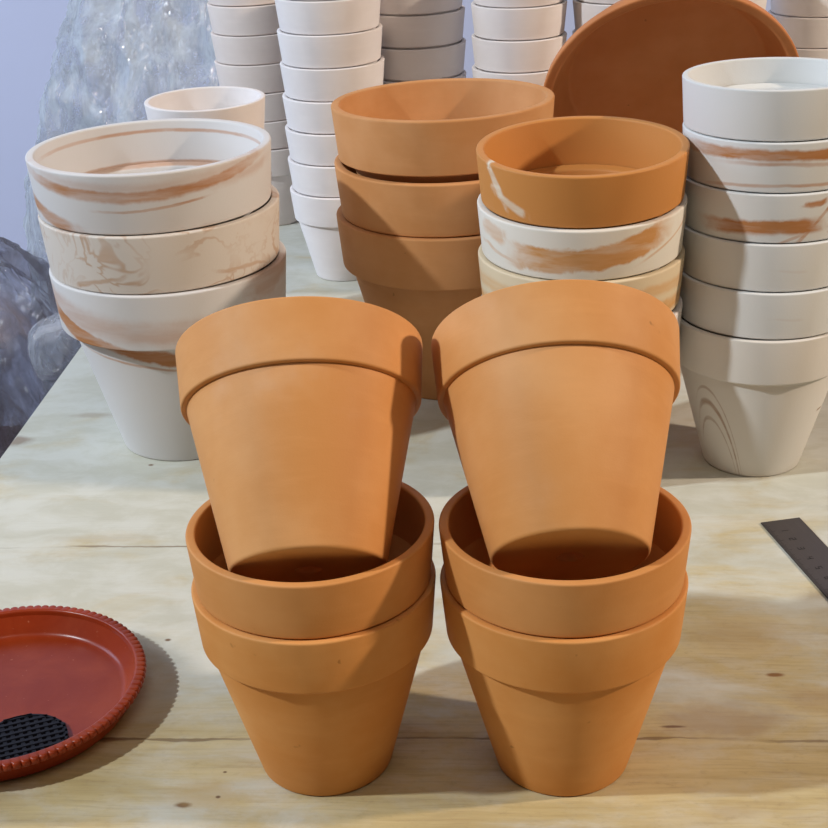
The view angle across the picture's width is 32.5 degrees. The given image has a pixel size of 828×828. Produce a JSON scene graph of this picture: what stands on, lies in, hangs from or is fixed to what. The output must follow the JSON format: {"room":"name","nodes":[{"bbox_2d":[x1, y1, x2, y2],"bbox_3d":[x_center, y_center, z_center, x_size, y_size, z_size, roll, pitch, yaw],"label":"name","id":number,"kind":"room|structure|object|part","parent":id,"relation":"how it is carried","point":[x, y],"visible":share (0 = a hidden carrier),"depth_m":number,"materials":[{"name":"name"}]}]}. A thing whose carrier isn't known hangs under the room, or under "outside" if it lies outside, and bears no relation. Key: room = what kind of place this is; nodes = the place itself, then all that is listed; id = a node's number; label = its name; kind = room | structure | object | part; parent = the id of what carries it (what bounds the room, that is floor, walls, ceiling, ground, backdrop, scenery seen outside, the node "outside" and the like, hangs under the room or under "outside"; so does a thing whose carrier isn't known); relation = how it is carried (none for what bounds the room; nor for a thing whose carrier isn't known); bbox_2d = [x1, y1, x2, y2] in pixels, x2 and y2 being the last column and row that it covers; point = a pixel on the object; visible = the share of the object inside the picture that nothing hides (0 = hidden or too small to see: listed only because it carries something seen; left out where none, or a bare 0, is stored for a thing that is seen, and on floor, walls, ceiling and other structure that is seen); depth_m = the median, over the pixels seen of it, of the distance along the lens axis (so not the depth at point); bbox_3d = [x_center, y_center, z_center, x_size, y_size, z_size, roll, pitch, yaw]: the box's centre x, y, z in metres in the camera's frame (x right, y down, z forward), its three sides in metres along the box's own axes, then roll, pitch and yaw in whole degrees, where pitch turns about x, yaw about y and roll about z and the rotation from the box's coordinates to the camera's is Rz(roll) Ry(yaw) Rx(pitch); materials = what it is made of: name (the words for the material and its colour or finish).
{"room":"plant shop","nodes":[
{"label":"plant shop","id":0,"kind":"room"},
{"bbox_2d":[0,0,770,425],"bbox_3d":[-0.057,-1.398,2.605,5.200,3.000,0.100,-2,24,0],"label":"wall","id":1,"kind":"structure","parent":0,"point":[29,29],"depth_m":2.87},
{"bbox_3d":[0.033,0.813,1.462,5.200,0.100,6.000,-2,24,0],"label":"floor","id":2,"kind":"structure","parent":0,"visible":0},
{"bbox_2d":[0,237,80,457],"bbox_3d":[-0.707,0.169,1.906,0.637,0.846,0.824,-4,24,-3],"label":"plastic bag","id":3,"kind":"object","parent":2,"relation":"on","point":[15,399],"visible":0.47,"depth_m":1.79,"materials":[{"name":"clear plastic"}]},
{"bbox_2d":[23,0,218,384],"bbox_3d":[-0.390,-0.177,2.503,0.581,1.314,0.310,-2,24,1],"label":"plastic wrap","id":4,"kind":"object","parent":2,"relation":"on","point":[166,41],"visible":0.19,"depth_m":2.24,"materials":[{"name":"clear plastic"}]},
{"bbox_2d":[0,221,827,827],"bbox_3d":[0.413,0.400,1.311,1.552,0.750,1.900,-1,24,4],"label":"work table","id":5,"kind":"object","parent":2,"relation":"on","point":[733,733],"visible":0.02,"depth_m":0.94,"materials":[{"name":"brown wood"}]},
{"bbox_2d":[0,605,146,781],"bbox_3d":[-0.265,0.181,0.920,0.184,0.020,0.184,-16,28,-28],"label":"saucer","id":6,"kind":"object","parent":5,"relation":"on","point":[83,669],"visible":1,"depth_m":0.94,"materials":[{"name":"red plastic"}]},
{"bbox_2d":[0,713,68,759],"bbox_3d":[-0.242,0.203,0.880,0.055,0.002,0.055,-11,26,-18],"label":"disc","id":7,"kind":"object","parent":6,"relation":"in","point":[20,735],"visible":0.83,"depth_m":0.89,"materials":[{"name":"black plastic"}]},
{"bbox_2d":[49,240,285,460],"bbox_3d":[-0.210,-0.059,1.266,0.203,0.169,0.203,-2,24,0],"label":"flower pot","id":8,"kind":"object","parent":5,"relation":"on","point":[128,342],"visible":0.58,"depth_m":1.18,"materials":[{"name":"ceramic"}]},
{"bbox_3d":[-0.209,-0.037,1.276,0.178,0.120,0.178,-2,24,0],"label":"pot","id":9,"kind":"part","parent":8,"relation":"part of","materials":[{"name":"ceramic"}]},
{"bbox_2d":[38,185,278,294],"bbox_3d":[-0.214,-0.104,1.244,0.203,0.170,0.203,-15,27,-26],"label":"flower pot","id":10,"kind":"object","parent":8,"relation":"on","point":[237,249],"visible":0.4,"depth_m":1.14,"materials":[{"name":"ceramic"}]},
{"bbox_2d":[25,118,270,235],"bbox_3d":[-0.219,-0.149,1.224,0.203,0.170,0.203,17,31,37],"label":"flower pot","id":11,"kind":"object","parent":10,"relation":"on","point":[154,176],"visible":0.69,"depth_m":1.15,"materials":[{"name":"ceramic"}]},
{"bbox_3d":[-0.217,-0.132,1.231,0.177,0.133,0.177,-3,24,0],"label":"pot","id":12,"kind":"part","parent":11,"relation":"part of","materials":[{"name":"ceramic"}]},
{"bbox_3d":[-0.212,-0.082,1.254,0.177,0.120,0.177,-3,24,0],"label":"pot","id":13,"kind":"part","parent":10,"relation":"part of","materials":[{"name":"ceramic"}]},
{"bbox_2d":[271,148,296,225],"bbox_3d":[-0.189,-0.314,1.906,0.122,0.107,0.122,-7,25,-10],"label":"flower pot","id":14,"kind":"object","parent":5,"relation":"on","point":[281,180],"visible":0.21,"depth_m":1.86,"materials":[{"name":"ceramic"}]},
{"bbox_2d":[264,120,288,149],"bbox_3d":[-0.192,-0.347,1.891,0.118,0.108,0.118,-12,26,-21],"label":"flower pot","id":15,"kind":"object","parent":14,"relation":"on","point":[276,130],"visible":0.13,"depth_m":1.83,"materials":[{"name":"ceramic"}]},
{"bbox_2d":[264,92,286,122],"bbox_3d":[-0.194,-0.380,1.876,0.118,0.108,0.118,-8,25,-12],"label":"flower pot","id":16,"kind":"object","parent":15,"relation":"on","point":[274,105],"visible":0.09,"depth_m":1.81,"materials":[{"name":"ceramic"}]},
{"bbox_2d":[215,60,284,93],"bbox_3d":[-0.197,-0.413,1.861,0.118,0.108,0.118,15,29,33],"label":"flower pot","id":17,"kind":"object","parent":16,"relation":"on","point":[267,79],"visible":0.16,"depth_m":1.80,"materials":[{"name":"ceramic"}]},
{"bbox_2d":[211,31,281,65],"bbox_3d":[-0.200,-0.446,1.846,0.118,0.108,0.118,-9,25,-15],"label":"flower pot","id":18,"kind":"object","parent":17,"relation":"on","point":[254,50],"visible":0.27,"depth_m":1.78,"materials":[{"name":"ceramic"}]},
{"bbox_2d":[207,3,279,36],"bbox_3d":[-0.203,-0.478,1.831,0.118,0.108,0.118,-6,24,-7],"label":"flower pot","id":19,"kind":"object","parent":18,"relation":"on","point":[255,20],"visible":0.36,"depth_m":1.77,"materials":[{"name":"ceramic"}]},
{"bbox_2d":[208,0,274,6],"bbox_3d":[-0.206,-0.512,1.817,0.118,0.108,0.118,-16,27,-27],"label":"flower pot","id":20,"kind":"object","parent":19,"relation":"on","point":[222,3],"visible":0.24,"depth_m":1.76,"materials":[{"name":"ceramic"}]},
{"bbox_3d":[-0.205,-0.496,1.824,0.105,0.072,0.105,-10,25,-15],"label":"pot","id":21,"kind":"part","parent":20,"relation":"part of","materials":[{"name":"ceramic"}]},
{"bbox_3d":[-0.201,-0.463,1.839,0.105,0.072,0.105,-9,25,-12],"label":"pot","id":22,"kind":"part","parent":19,"relation":"part of","materials":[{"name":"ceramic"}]},
{"bbox_3d":[-0.199,-0.429,1.853,0.105,0.072,0.105,17,31,38],"label":"pot","id":23,"kind":"part","parent":18,"relation":"part of","materials":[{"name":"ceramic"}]},
{"bbox_3d":[-0.188,-0.298,1.913,0.105,0.072,0.105,-7,25,-10],"label":"pot","id":24,"kind":"part","parent":14,"relation":"part of","materials":[{"name":"ceramic"}]},
{"bbox_2d":[191,560,435,795],"bbox_3d":[-0.055,0.150,0.839,0.140,0.126,0.140,-12,26,-21],"label":"flower pot","id":25,"kind":"object","parent":5,"relation":"on","point":[321,716],"visible":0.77,"depth_m":0.79,"materials":[{"name":"orange ceramic"}]},
{"bbox_2d":[185,482,433,638],"bbox_3d":[-0.056,0.118,0.825,0.140,0.126,0.140,-16,28,-27],"label":"flower pot","id":26,"kind":"object","parent":25,"relation":"on","point":[373,597],"visible":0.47,"depth_m":0.76,"materials":[{"name":"ceramic"}]},
{"bbox_2d":[175,296,421,581],"bbox_3d":[-0.070,0.010,0.803,0.143,0.171,0.171,4,25,13],"label":"flower pot","id":27,"kind":"object","parent":26,"relation":"on","point":[299,411],"visible":0.98,"depth_m":0.75,"materials":[{"name":"ceramic"}]},
{"bbox_3d":[-0.055,0.134,0.832,0.128,0.092,0.128,-16,28,-27],"label":"pot","id":28,"kind":"part","parent":26,"relation":"part of","materials":[{"name":"ceramic"}]},
{"bbox_3d":[-0.054,0.166,0.846,0.128,0.092,0.128,-12,26,-21],"label":"pot","id":29,"kind":"part","parent":25,"relation":"part of","materials":[{"name":"orange ceramic"}]},
{"bbox_2d":[290,184,356,280],"bbox_3d":[-0.084,-0.219,1.686,0.118,0.107,0.118,3,25,12],"label":"flower pot","id":30,"kind":"object","parent":5,"relation":"on","point":[317,218],"visible":0.46,"depth_m":1.65,"materials":[{"name":"white ceramic"}]},
{"bbox_2d":[288,155,339,197],"bbox_3d":[-0.085,-0.252,1.671,0.118,0.108,0.118,3,25,11],"label":"flower pot","id":31,"kind":"object","parent":30,"relation":"on","point":[312,181],"visible":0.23,"depth_m":1.61,"materials":[{"name":"white ceramic"}]},
{"bbox_2d":[285,124,337,166],"bbox_3d":[-0.087,-0.285,1.656,0.118,0.108,0.118,-1,24,2],"label":"flower pot","id":32,"kind":"object","parent":31,"relation":"on","point":[304,149],"visible":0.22,"depth_m":1.60,"materials":[{"name":"white ceramic"}]},
{"bbox_2d":[282,92,334,134],"bbox_3d":[-0.089,-0.318,1.642,0.118,0.108,0.118,0,24,5],"label":"flower pot","id":33,"kind":"object","parent":32,"relation":"on","point":[313,118],"visible":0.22,"depth_m":1.58,"materials":[{"name":"white ceramic"}]},
{"bbox_3d":[-0.088,-0.302,1.649,0.105,0.072,0.105,-18,29,-31],"label":"pot","id":34,"kind":"part","parent":33,"relation":"part of","materials":[{"name":"white ceramic"}]},
{"bbox_2d":[280,55,383,102],"bbox_3d":[-0.090,-0.351,1.627,0.118,0.108,0.118,-4,24,-4],"label":"flower pot","id":35,"kind":"object","parent":33,"relation":"on","point":[305,85],"visible":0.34,"depth_m":1.57,"materials":[{"name":"white ceramic"}]},
{"bbox_3d":[-0.090,-0.335,1.634,0.105,0.072,0.105,-2,24,1],"label":"pot","id":36,"kind":"part","parent":35,"relation":"part of","materials":[{"name":"white ceramic"}]},
{"bbox_2d":[277,23,381,69],"bbox_3d":[-0.092,-0.384,1.612,0.118,0.108,0.118,19,32,39],"label":"flower pot","id":37,"kind":"object","parent":35,"relation":"in","point":[361,48],"visible":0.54,"depth_m":1.55,"materials":[{"name":"white ceramic"}]},
{"bbox_2d":[275,0,379,35],"bbox_3d":[-0.094,-0.417,1.597,0.118,0.108,0.118,20,32,40],"label":"flower pot","id":38,"kind":"object","parent":37,"relation":"in","point":[340,17],"visible":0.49,"depth_m":1.54,"materials":[{"name":"white ceramic"}]},
{"bbox_2d":[289,0,337,1],"bbox_3d":[-0.096,-0.450,1.582,0.118,0.108,0.118,-15,27,-27],"label":"flower pot","id":39,"kind":"object","parent":38,"relation":"in","point":[289,0],"visible":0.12,"depth_m":1.53,"materials":[{"name":"white ceramic"}]},
{"bbox_3d":[-0.093,-0.401,1.604,0.105,0.072,0.105,-15,27,-25],"label":"pot","id":40,"kind":"part","parent":38,"relation":"part of","materials":[{"name":"white ceramic"}]},
{"bbox_3d":[-0.092,-0.368,1.619,0.105,0.072,0.105,-19,29,-33],"label":"pot","id":41,"kind":"part","parent":37,"relation":"part of","materials":[{"name":"white ceramic"}]},
{"bbox_3d":[-0.087,-0.269,1.663,0.105,0.072,0.105,-14,27,-23],"label":"pot","id":42,"kind":"part","parent":32,"relation":"part of","materials":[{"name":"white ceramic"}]},
{"bbox_3d":[-0.085,-0.236,1.678,0.105,0.072,0.105,-11,25,-18],"label":"pot","id":43,"kind":"part","parent":31,"relation":"part of","materials":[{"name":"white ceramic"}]},
{"bbox_3d":[-0.084,-0.203,1.693,0.105,0.072,0.105,3,25,12],"label":"pot","id":44,"kind":"part","parent":30,"relation":"part of","materials":[{"name":"white ceramic"}]},
{"bbox_2d":[336,206,481,399],"bbox_3d":[0.032,-0.115,1.364,0.203,0.172,0.203,-2,24,0],"label":"flower pot","id":45,"kind":"object","parent":5,"relation":"on","point":[422,281],"visible":0.23,"depth_m":1.27,"materials":[{"name":"ceramic"}]},
{"bbox_2d":[334,155,480,237],"bbox_3d":[0.031,-0.161,1.343,0.208,0.178,0.209,12,29,30],"label":"flower pot","id":46,"kind":"object","parent":45,"relation":"on","point":[416,210],"visible":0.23,"depth_m":1.24,"materials":[{"name":"ceramic"}]},
{"bbox_3d":[0.033,-0.139,1.353,0.175,0.124,0.175,12,29,30],"label":"pot","id":47,"kind":"part","parent":46,"relation":"part of","materials":[{"name":"ceramic"}]},
{"bbox_2d":[331,78,554,182],"bbox_3d":[0.029,-0.208,1.322,0.203,0.175,0.203,-4,24,-3],"label":"flower pot","id":48,"kind":"object","parent":46,"relation":"on","point":[429,130],"visible":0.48,"depth_m":1.24,"materials":[{"name":"ceramic"}]},
{"bbox_3d":[0.031,-0.185,1.330,0.175,0.124,0.175,-13,25,-22],"label":"pot","id":49,"kind":"part","parent":48,"relation":"part of","materials":[{"name":"ceramic"}]},
{"bbox_3d":[0.033,-0.093,1.374,0.180,0.124,0.180,-2,24,0],"label":"pot","id":50,"kind":"part","parent":45,"relation":"part of","materials":[{"name":"ceramic"}]},
{"bbox_2d":[440,563,687,795],"bbox_3d":[0.087,0.148,0.831,0.140,0.126,0.140,1,24,7],"label":"flower pot","id":51,"kind":"object","parent":5,"relation":"on","point":[561,716],"visible":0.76,"depth_m":0.78,"materials":[{"name":"orange ceramic"}]},
{"bbox_3d":[0.087,0.164,0.838,0.128,0.092,0.128,1,24,7],"label":"pot","id":52,"kind":"part","parent":51,"relation":"part of","materials":[{"name":"orange ceramic"}]},
{"bbox_2d":[439,486,691,637],"bbox_3d":[0.086,0.116,0.817,0.140,0.126,0.140,5,25,16],"label":"flower pot","id":53,"kind":"object","parent":51,"relation":"on","point":[633,597],"visible":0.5,"depth_m":0.75,"materials":[{"name":"ceramic"}]},
{"bbox_2d":[431,279,679,579],"bbox_3d":[0.075,0.003,0.795,0.143,0.170,0.172,4,25,13],"label":"flower pot","id":54,"kind":"object","parent":53,"relation":"on","point":[556,397],"visible":0.98,"depth_m":0.75,"materials":[{"name":"ceramic"}]},
{"bbox_3d":[0.086,0.132,0.824,0.128,0.092,0.128,5,25,16],"label":"pot","id":55,"kind":"part","parent":53,"relation":"part of","materials":[{"name":"ceramic"}]},
{"bbox_2d":[481,295,682,329],"bbox_3d":[0.136,-0.022,1.172,0.162,0.153,0.162,-2,24,0],"label":"flower pot","id":56,"kind":"object","parent":5,"relation":"on","point":[677,311],"visible":0.02,"depth_m":1.12,"materials":[{"name":"white ceramic"}]},
{"bbox_2d":[478,244,684,310],"bbox_3d":[0.135,-0.061,1.154,0.162,0.155,0.162,-9,25,-15],"label":"flower pot","id":57,"kind":"object","parent":56,"relation":"on","point":[664,283],"visible":0.2,"depth_m":1.08,"materials":[{"name":"yellow ceramic"}]},
{"bbox_2d":[477,193,687,280],"bbox_3d":[0.133,-0.100,1.136,0.162,0.157,0.162,-24,32,-39],"label":"flower pot","id":58,"kind":"object","parent":57,"relation":"on","point":[602,254],"visible":0.37,"depth_m":1.05,"materials":[{"name":"white ceramic"}]},
{"bbox_3d":[0.135,-0.082,1.147,0.140,0.114,0.140,-3,26,0],"label":"pot","id":59,"kind":"part","parent":58,"relation":"part of","materials":[{"name":"white ceramic"}]},
{"bbox_2d":[476,116,689,228],"bbox_3d":[0.131,-0.138,1.117,0.162,0.159,0.162,-15,27,-26],"label":"flower pot","id":60,"kind":"object","parent":58,"relation":"on","point":[569,172],"visible":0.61,"depth_m":1.07,"materials":[{"name":"orange ceramic"}]},
{"bbox_3d":[0.133,-0.121,1.129,0.141,0.115,0.141,-3,27,0],"label":"pot","id":61,"kind":"part","parent":60,"relation":"part of","materials":[{"name":"orange ceramic"}]},
{"bbox_2d":[679,316,827,476],"bbox_3d":[0.286,-0.024,1.188,0.142,0.132,0.142,-2,24,0],"label":"flower pot","id":62,"kind":"object","parent":5,"relation":"on","point":[756,405],"visible":0.75,"depth_m":1.14,"materials":[{"name":"white ceramic"}]},
{"bbox_2d":[680,270,827,340],"bbox_3d":[0.287,-0.060,1.174,0.142,0.133,0.142,-11,26,-19],"label":"flower pot","id":63,"kind":"object","parent":62,"relation":"on","point":[713,309],"visible":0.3,"depth_m":1.10,"materials":[{"name":"white ceramic"}]},
{"bbox_3d":[0.288,-0.043,1.181,0.125,0.095,0.125,-2,24,0],"label":"pot","id":64,"kind":"part","parent":63,"relation":"part of","materials":[{"name":"white ceramic"}]},
{"bbox_2d":[682,224,827,292],"bbox_3d":[0.286,-0.095,1.159,0.142,0.133,0.142,1,24,6],"label":"flower pot","id":65,"kind":"object","parent":63,"relation":"on","point":[740,266],"visible":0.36,"depth_m":1.08,"materials":[{"name":"white ceramic"}]},
{"bbox_2d":[685,176,827,243],"bbox_3d":[0.284,-0.131,1.144,0.142,0.134,0.142,-8,25,-12],"label":"flower pot","id":66,"kind":"object","parent":65,"relation":"on","point":[756,218],"visible":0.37,"depth_m":1.07,"materials":[{"name":"white ceramic"}]},
{"bbox_2d":[683,122,827,193],"bbox_3d":[0.283,-0.166,1.130,0.142,0.134,0.142,-1,24,4],"label":"flower pot","id":67,"kind":"object","parent":66,"relation":"on","point":[720,163],"visible":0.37,"depth_m":1.05,"materials":[{"name":"white ceramic"}]},
{"bbox_2d":[682,57,827,142],"bbox_3d":[0.281,-0.202,1.115,0.142,0.134,0.142,-24,32,-39],"label":"flower pot","id":68,"kind":"object","parent":67,"relation":"on","point":[758,99],"visible":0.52,"depth_m":1.05,"materials":[{"name":"white ceramic"}]},
{"bbox_3d":[0.282,-0.192,1.118,0.126,0.113,0.126,-3,23,0],"label":"pot","id":69,"kind":"part","parent":68,"relation":"part of","materials":[{"name":"white ceramic"}]},
{"bbox_3d":[0.285,-0.148,1.137,0.125,0.095,0.125,-3,24,0],"label":"pot","id":70,"kind":"part","parent":67,"relation":"part of","materials":[{"name":"white ceramic"}]},
{"bbox_3d":[0.286,-0.113,1.151,0.125,0.095,0.125,-3,24,0],"label":"pot","id":71,"kind":"part","parent":66,"relation":"part of","materials":[{"name":"white ceramic"}]},
{"bbox_3d":[0.287,-0.078,1.166,0.125,0.095,0.125,-3,24,0],"label":"pot","id":72,"kind":"part","parent":65,"relation":"part of","materials":[{"name":"white ceramic"}]},
{"bbox_3d":[0.286,-0.007,1.196,0.132,0.095,0.132,-2,24,0],"label":"pot","id":73,"kind":"part","parent":62,"relation":"part of","materials":[{"name":"white ceramic"}]},
{"bbox_2d":[761,517,827,598],"bbox_3d":[0.316,0.144,0.970,0.033,0.001,0.310,-7,25,-9],"label":"ruler","id":74,"kind":"object","parent":5,"relation":"on","point":[806,549],"visible":1,"depth_m":1.07,"materials":[{"name":"metal"}]},
{"bbox_3d":[0.126,-0.222,1.684,0.107,0.099,0.107,3,25,11],"label":"flower pot","id":75,"kind":"object","parent":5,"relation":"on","visible":0},
{"bbox_3d":[0.125,-0.254,1.670,0.107,0.099,0.107,-9,25,-15],"label":"flower pot","id":76,"kind":"object","parent":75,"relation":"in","visible":0},
{"bbox_3d":[0.123,-0.286,1.655,0.107,0.099,0.107,11,28,28],"label":"flower pot","id":77,"kind":"object","parent":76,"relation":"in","visible":0},
{"bbox_3d":[0.122,-0.318,1.641,0.107,0.099,0.107,-4,24,-4],"label":"flower pot","id":78,"kind":"object","parent":77,"relation":"in","visible":0},
{"bbox_2d":[472,64,547,85],"bbox_3d":[0.121,-0.349,1.627,0.107,0.099,0.107,-18,29,-31],"label":"flower pot","id":79,"kind":"object","parent":78,"relation":"on","point":[538,78],"visible":0.09,"depth_m":1.56,"materials":[{"name":"white ceramic"}]},
{"bbox_2d":[471,31,566,73],"bbox_3d":[0.120,-0.381,1.612,0.107,0.099,0.107,-22,31,-37],"label":"flower pot","id":80,"kind":"object","parent":79,"relation":"on","point":[503,57],"visible":0.36,"depth_m":1.56,"materials":[{"name":"white ceramic"}]},
{"bbox_3d":[0.120,-0.366,1.619,0.094,0.066,0.094,-22,31,-37],"label":"pot","id":81,"kind":"part","parent":80,"relation":"part of","materials":[{"name":"white ceramic"}]},
{"bbox_2d":[471,0,566,41],"bbox_3d":[0.118,-0.413,1.599,0.107,0.099,0.107,-5,24,-6],"label":"flower pot","id":82,"kind":"object","parent":80,"relation":"on","point":[547,22],"visible":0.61,"depth_m":1.54,"materials":[{"name":"white ceramic"}]},
{"bbox_2d":[473,0,562,8],"bbox_3d":[0.117,-0.445,1.584,0.107,0.099,0.107,14,29,33],"label":"flower pot","id":83,"kind":"object","parent":82,"relation":"on","point":[507,4],"visible":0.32,"depth_m":1.53,"materials":[{"name":"white ceramic"}]},
{"bbox_3d":[0.119,-0.398,1.605,0.094,0.066,0.094,-5,24,-6],"label":"pot","id":84,"kind":"part","parent":82,"relation":"part of","materials":[{"name":"white ceramic"}]},
{"bbox_3d":[0.239,-0.227,1.684,0.107,0.099,0.107,-4,24,-3],"label":"flower pot","id":85,"kind":"object","parent":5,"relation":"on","visible":0},
{"bbox_3d":[0.238,-0.259,1.670,0.107,0.099,0.107,-16,27,-27],"label":"flower pot","id":86,"kind":"object","parent":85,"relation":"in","visible":0},
{"bbox_3d":[0.236,-0.290,1.656,0.107,0.099,0.107,-8,25,-12],"label":"flower pot","id":87,"kind":"object","parent":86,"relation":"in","visible":0},
{"bbox_3d":[0.235,-0.322,1.641,0.107,0.099,0.107,10,27,25],"label":"flower pot","id":88,"kind":"object","parent":87,"relation":"in","visible":0},
{"bbox_3d":[0.234,-0.354,1.627,0.107,0.099,0.107,-10,25,-16],"label":"flower pot","id":89,"kind":"object","parent":88,"relation":"on","visible":0},
{"bbox_3d":[0.233,-0.385,1.613,0.107,0.099,0.107,-16,28,-28],"label":"flower pot","id":90,"kind":"object","parent":89,"relation":"in","visible":0},
{"bbox_2d":[573,0,610,30],"bbox_3d":[0.232,-0.417,1.599,0.107,0.099,0.107,6,26,19],"label":"flower pot","id":91,"kind":"object","parent":90,"relation":"on","point":[583,12],"visible":0.08,"depth_m":1.56,"materials":[{"name":"white ceramic"}]},
{"bbox_2d":[579,0,619,4],"bbox_3d":[0.230,-0.449,1.584,0.107,0.099,0.107,8,26,22],"label":"flower pot","id":92,"kind":"object","parent":91,"relation":"on","point":[602,2],"visible":0.11,"depth_m":1.54,"materials":[{"name":"white ceramic"}]},
{"bbox_3d":[0.348,-0.231,1.684,0.107,0.099,0.107,18,31,38],"label":"flower pot","id":93,"kind":"object","parent":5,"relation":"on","visible":0},
{"bbox_3d":[0.347,-0.263,1.670,0.107,0.099,0.107,2,25,10],"label":"flower pot","id":94,"kind":"object","parent":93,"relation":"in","visible":0},
{"bbox_3d":[0.346,-0.295,1.656,0.107,0.099,0.107,8,26,22],"label":"flower pot","id":95,"kind":"object","parent":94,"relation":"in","visible":0},
{"bbox_3d":[0.345,-0.327,1.641,0.107,0.099,0.107,-6,25,-9],"label":"flower pot","id":96,"kind":"object","parent":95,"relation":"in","visible":0},
{"bbox_3d":[0.343,-0.358,1.627,0.107,0.099,0.107,5,25,16],"label":"flower pot","id":97,"kind":"object","parent":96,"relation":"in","visible":0},
{"bbox_3d":[0.342,-0.390,1.613,0.107,0.099,0.107,17,30,36],"label":"flower pot","id":98,"kind":"object","parent":97,"relation":"in","visible":0},
{"bbox_2d":[749,0,766,9],"bbox_3d":[0.340,-0.422,1.599,0.107,0.099,0.107,4,25,14],"label":"flower pot","id":99,"kind":"object","parent":98,"relation":"on","point":[762,3],"visible":0.02,"depth_m":1.55,"materials":[{"name":"white ceramic"}]},
{"bbox_3d":[0.478,-0.267,1.753,0.107,0.099,0.107,-4,24,-3],"label":"flower pot","id":100,"kind":"object","parent":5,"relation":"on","visible":0},
{"bbox_3d":[0.477,-0.299,1.738,0.107,0.099,0.107,-21,30,-36],"label":"flower pot","id":101,"kind":"object","parent":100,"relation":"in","visible":0},
{"bbox_3d":[0.475,-0.331,1.724,0.107,0.099,0.107,1,24,8],"label":"flower pot","id":102,"kind":"object","parent":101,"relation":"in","visible":0},
{"bbox_3d":[0.473,-0.362,1.709,0.107,0.099,0.107,1,24,6],"label":"flower pot","id":103,"kind":"object","parent":102,"relation":"in","visible":0},
{"bbox_2d":[796,48,827,58],"bbox_3d":[0.473,-0.394,1.696,0.107,0.099,0.107,-8,25,-13],"label":"flower pot","id":104,"kind":"object","parent":103,"relation":"on","point":[809,53],"visible":0.05,"depth_m":1.63,"materials":[{"name":"white ceramic"}]},
{"bbox_2d":[768,10,827,48],"bbox_3d":[0.471,-0.426,1.681,0.107,0.099,0.107,-4,24,-4],"label":"flower pot","id":105,"kind":"object","parent":104,"relation":"on","point":[805,33],"visible":0.28,"depth_m":1.63,"materials":[{"name":"white ceramic"}]},
{"bbox_2d":[770,0,827,17],"bbox_3d":[0.469,-0.458,1.667,0.107,0.099,0.107,-2,24,1],"label":"flower pot","id":106,"kind":"object","parent":105,"relation":"on","point":[788,8],"visible":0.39,"depth_m":1.62,"materials":[{"name":"white ceramic"}]},
{"bbox_3d":[0.470,-0.442,1.674,0.094,0.066,0.094,-2,24,1],"label":"pot","id":107,"kind":"part","parent":106,"relation":"part of","materials":[{"name":"white ceramic"}]},
{"bbox_3d":[0.471,-0.410,1.688,0.094,0.066,0.094,-4,24,-4],"label":"pot","id":108,"kind":"part","parent":105,"relation":"part of","materials":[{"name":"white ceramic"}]},
{"bbox_3d":[0.007,-0.322,1.725,0.118,0.107,0.118,14,29,32],"label":"flower pot","id":109,"kind":"object","parent":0,"visible":0},
{"bbox_2d":[383,70,465,84],"bbox_3d":[0.005,-0.356,1.711,0.118,0.107,0.118,12,28,29],"label":"flower pot","id":110,"kind":"object","parent":109,"relation":"on","point":[462,74],"visible":0.08,"depth_m":1.66,"materials":[{"name":"white ceramic"}]},
{"bbox_2d":[381,38,465,81],"bbox_3d":[0.004,-0.390,1.695,0.118,0.107,0.118,-11,26,-18],"label":"flower pot","id":111,"kind":"object","parent":110,"relation":"on","point":[443,62],"visible":0.41,"depth_m":1.63,"materials":[{"name":"white ceramic"}]},
{"bbox_3d":[0.005,-0.374,1.702,0.105,0.072,0.105,-11,26,-18],"label":"pot","id":112,"kind":"part","parent":111,"relation":"part of","materials":[{"name":"white ceramic"}]},
{"bbox_2d":[379,5,464,49],"bbox_3d":[0.003,-0.424,1.680,0.118,0.107,0.118,-6,25,-9],"label":"flower pot","id":113,"kind":"object","parent":111,"relation":"in","point":[446,29],"visible":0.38,"depth_m":1.62,"materials":[{"name":"white ceramic"}]},
{"bbox_3d":[0.003,-0.408,1.688,0.105,0.072,0.105,-6,25,-9],"label":"pot","id":114,"kind":"part","parent":113,"relation":"part of","materials":[{"name":"white ceramic"}]},
{"bbox_2d":[380,0,461,15],"bbox_3d":[0.001,-0.458,1.665,0.118,0.107,0.118,20,33,41],"label":"flower pot","id":115,"kind":"object","parent":113,"relation":"in","point":[387,7],"visible":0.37,"depth_m":1.61,"materials":[{"name":"white ceramic"}]},
{"bbox_3d":[0.002,-0.442,1.672,0.105,0.072,0.105,20,33,41],"label":"pot","id":116,"kind":"part","parent":115,"relation":"part of","materials":[{"name":"white ceramic"}]},
{"bbox_3d":[-0.203,-0.227,1.435,0.118,0.107,0.118,8,26,22],"label":"flower pot","id":117,"kind":"object","parent":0,"visible":0},
{"bbox_2d":[144,86,264,128],"bbox_3d":[-0.204,-0.262,1.419,0.118,0.107,0.118,-1,24,4],"label":"flower pot","id":118,"kind":"object","parent":117,"relation":"on","point":[240,104],"visible":0.28,"depth_m":1.43,"materials":[{"name":"white ceramic"}]},
{"bbox_3d":[0.259,-0.185,1.562,0.134,0.121,0.134,-2,24,0],"label":"flower pot","id":119,"kind":"object","parent":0,"visible":0},
{"bbox_2d":[544,0,798,133],"bbox_3d":[0.256,-0.320,1.427,0.257,0.228,0.149,-1,24,2],"label":"terracotta dish","id":120,"kind":"object","parent":119,"relation":"on","point":[630,59],"visible":0.38,"depth_m":1.41,"materials":[{"name":"orange ceramic"}]}
]}

